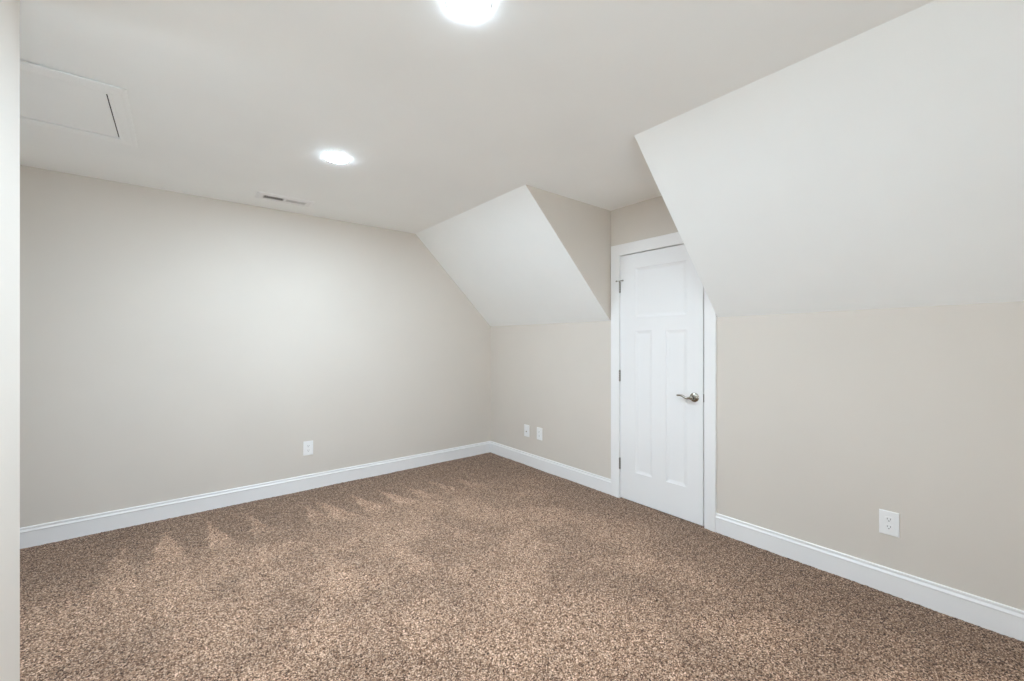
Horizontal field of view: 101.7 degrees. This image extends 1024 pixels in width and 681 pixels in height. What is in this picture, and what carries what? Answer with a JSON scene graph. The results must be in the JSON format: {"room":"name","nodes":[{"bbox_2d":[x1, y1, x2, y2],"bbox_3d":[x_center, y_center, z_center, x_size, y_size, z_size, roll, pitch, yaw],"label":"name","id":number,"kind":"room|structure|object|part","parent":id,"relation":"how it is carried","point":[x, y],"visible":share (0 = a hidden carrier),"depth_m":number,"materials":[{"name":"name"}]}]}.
{"room":"empty attic room","nodes":[
{"label":"empty attic room","id":0,"kind":"room"},
{"bbox_2d":[0,0,19,680],"bbox_3d":[-0.643,0.111,0.082,0.115,2.438,3.133,0,0,-39],"label":"wall","id":1,"kind":"structure","parent":0,"point":[9,9],"depth_m":1.25,"materials":[{"name":"beige paint"}]},
{"bbox_2d":[20,165,490,527],"bbox_3d":[-2.112,0.111,3.488,4.916,2.438,0.120,0,0,-39],"label":"wall","id":2,"kind":"structure","parent":0,"point":[174,345],"depth_m":3.24,"materials":[{"name":"beige paint"}]},
{"bbox_2d":[20,441,489,548],"bbox_3d":[-2.070,1.247,3.435,4.676,0.144,0.015,0,0,-39],"label":"baseboard","id":3,"kind":"structure","parent":2,"relation":"attached to","point":[40,534],"depth_m":3.25,"materials":[{"name":"white wood"}]},
{"bbox_2d":[303,440,312,455],"bbox_3d":[-1.792,0.942,3.663,0.079,0.123,0.008,0,0,-39],"label":"wall outlet","id":4,"kind":"object","parent":2,"relation":"attached to","point":[307,445],"visible":1,"depth_m":3.66,"materials":[{"name":"white plastic"}]},
{"bbox_2d":[20,0,934,233],"bbox_3d":[-0.483,-1.158,1.460,4.916,0.100,5.322,0,0,-39],"label":"ceiling","id":5,"kind":"structure","parent":0,"point":[437,115],"depth_m":1.80,"materials":[{"name":"white paint"}]},
{"bbox_2d":[20,60,137,146],"bbox_3d":[-2.496,-1.102,1.619,1.513,0.014,0.690,0,0,-39],"label":"attic hatch","id":6,"kind":"object","parent":5,"relation":"attached to","point":[50,98],"visible":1,"depth_m":1.94,"materials":[{"name":"white paint"}]},
{"bbox_3d":[-2.503,-1.105,1.628,1.365,0.005,0.518,0,0,-39],"label":"panel","id":7,"kind":"part","parent":6,"relation":"part of","materials":[{"name":"white paint"}]},
{"bbox_2d":[255,191,314,206],"bbox_3d":[-1.777,-1.104,3.265,0.396,0.009,0.164,0,0,-39],"label":"ceiling vent","id":8,"kind":"object","parent":5,"relation":"in","point":[262,195],"visible":1,"depth_m":3.25,"materials":[{"name":"white plastic"}]},
{"bbox_2d":[323,152,349,162],"bbox_3d":[-1.063,-1.106,2.520,0.151,0.005,0.151,0,0,-39],"label":"recessed light","id":9,"kind":"object","parent":5,"relation":"in","point":[334,157],"visible":1,"depth_m":2.51,"materials":[{"name":"white plastic"}]},
{"bbox_2d":[445,0,491,19],"bbox_3d":[-0.142,-1.106,1.361,0.151,0.005,0.151,0,0,-39],"label":"recessed light","id":10,"kind":"object","parent":5,"relation":"in","point":[464,9],"visible":1,"depth_m":1.38,"materials":[{"name":"white plastic"}]},
{"bbox_2d":[416,184,609,325],"bbox_3d":[-0.097,-0.665,3.989,1.005,0.986,1.864,0,0,-39],"label":"ceiling","id":11,"kind":"structure","parent":0,"point":[503,253],"depth_m":3.74,"materials":[{"name":"white paint"}]},
{"bbox_2d":[20,452,1023,680],"bbox_3d":[-0.463,1.306,1.476,4.973,0.013,5.328,0,0,-39],"label":"floor","id":12,"kind":"structure","parent":0,"point":[490,566],"depth_m":2.10,"materials":[{"name":"brown carpet"}]},
{"bbox_2d":[526,185,610,320],"bbox_3d":[0.499,-0.580,3.304,1.075,1.056,0.050,0,0,-39],"label":"wall","id":13,"kind":"structure","parent":0,"point":[584,229],"depth_m":3.35,"materials":[{"name":"beige paint"}]},
{"bbox_2d":[491,196,1023,610],"bbox_3d":[1.431,0.111,2.922,0.140,2.438,5.202,0,0,-39],"label":"wall","id":14,"kind":"structure","parent":0,"point":[828,421],"depth_m":2.28,"materials":[{"name":"beige paint"}]},
{"bbox_2d":[524,424,528,436],"bbox_3d":[0.152,0.946,4.390,0.015,0.123,0.079,0,0,-39],"label":"cable plate","id":15,"kind":"object","parent":14,"relation":"attached to","point":[526,427],"visible":1,"depth_m":4.39,"materials":[{"name":"white plastic"}]},
{"bbox_2d":[537,427,541,439],"bbox_3d":[0.279,0.944,4.238,0.008,0.123,0.079,0,0,-39],"label":"wall outlet","id":16,"kind":"object","parent":14,"relation":"attached to","point":[539,430],"visible":1,"depth_m":4.23,"materials":[{"name":"white plastic"}]},
{"bbox_2d":[490,441,610,494],"bbox_3d":[0.292,1.247,4.216,0.015,0.144,1.756,0,0,-39],"label":"baseboard","id":17,"kind":"structure","parent":14,"relation":"attached to","point":[600,483],"depth_m":4.05,"materials":[{"name":"white wood"}]},
{"bbox_2d":[616,244,703,525],"bbox_3d":[1.104,0.297,3.196,0.095,2.002,0.736,0,0,-39],"label":"door","id":18,"kind":"structure","parent":14,"relation":"in","point":[661,372],"depth_m":3.15,"materials":[{"name":"white wood"}]},
{"bbox_3d":[1.238,0.401,2.983,0.038,0.034,0.128,0,0,-39],"label":"lever","id":19,"kind":"part","parent":18,"relation":"part of","materials":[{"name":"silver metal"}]},
{"bbox_3d":[1.292,0.402,2.963,0.024,0.067,0.067,0,0,-39],"label":"handle","id":20,"kind":"part","parent":18,"relation":"part of","materials":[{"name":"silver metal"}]},
{"bbox_2d":[611,232,716,531],"bbox_3d":[1.164,0.260,3.226,0.136,2.120,0.881,0,0,-39],"label":"door frame","id":21,"kind":"structure","parent":14,"relation":"attached to","point":[673,239],"depth_m":3.15,"materials":[{"name":"white wood"}]},
{"bbox_2d":[716,513,1023,641],"bbox_3d":[2.159,1.247,1.892,0.015,0.144,2.445,0,0,-39],"label":"baseboard","id":22,"kind":"structure","parent":14,"relation":"attached to","point":[988,614],"depth_m":2.16,"materials":[{"name":"white wood"}]},
{"bbox_2d":[879,509,899,537],"bbox_3d":[1.952,0.943,2.156,0.008,0.123,0.079,0,0,-39],"label":"wall outlet","id":23,"kind":"object","parent":14,"relation":"attached to","point":[889,522],"visible":1,"depth_m":2.15,"materials":[{"name":"white plastic"}]},
{"bbox_2d":[885,524,892,529],"bbox_3d":[1.950,0.963,2.154,0.002,0.027,0.034,0,0,-39],"label":"receptacle","id":24,"kind":"object","parent":23,"relation":"attached to","point":[887,526],"depth_m":2.15,"materials":[{"name":"white plastic"}]},
{"bbox_2d":[885,516,892,522],"bbox_3d":[1.950,0.923,2.154,0.002,0.027,0.034,0,0,-39],"label":"receptacle","id":25,"kind":"object","parent":23,"relation":"attached to","point":[888,519],"depth_m":2.15,"materials":[{"name":"white plastic"}]},
{"bbox_2d":[634,0,1023,316],"bbox_3d":[1.852,-0.660,1.564,1.005,0.996,2.558,0,0,-39],"label":"ceiling","id":26,"kind":"structure","parent":0,"point":[882,167],"depth_m":1.82,"materials":[{"name":"white paint"}]}
]}

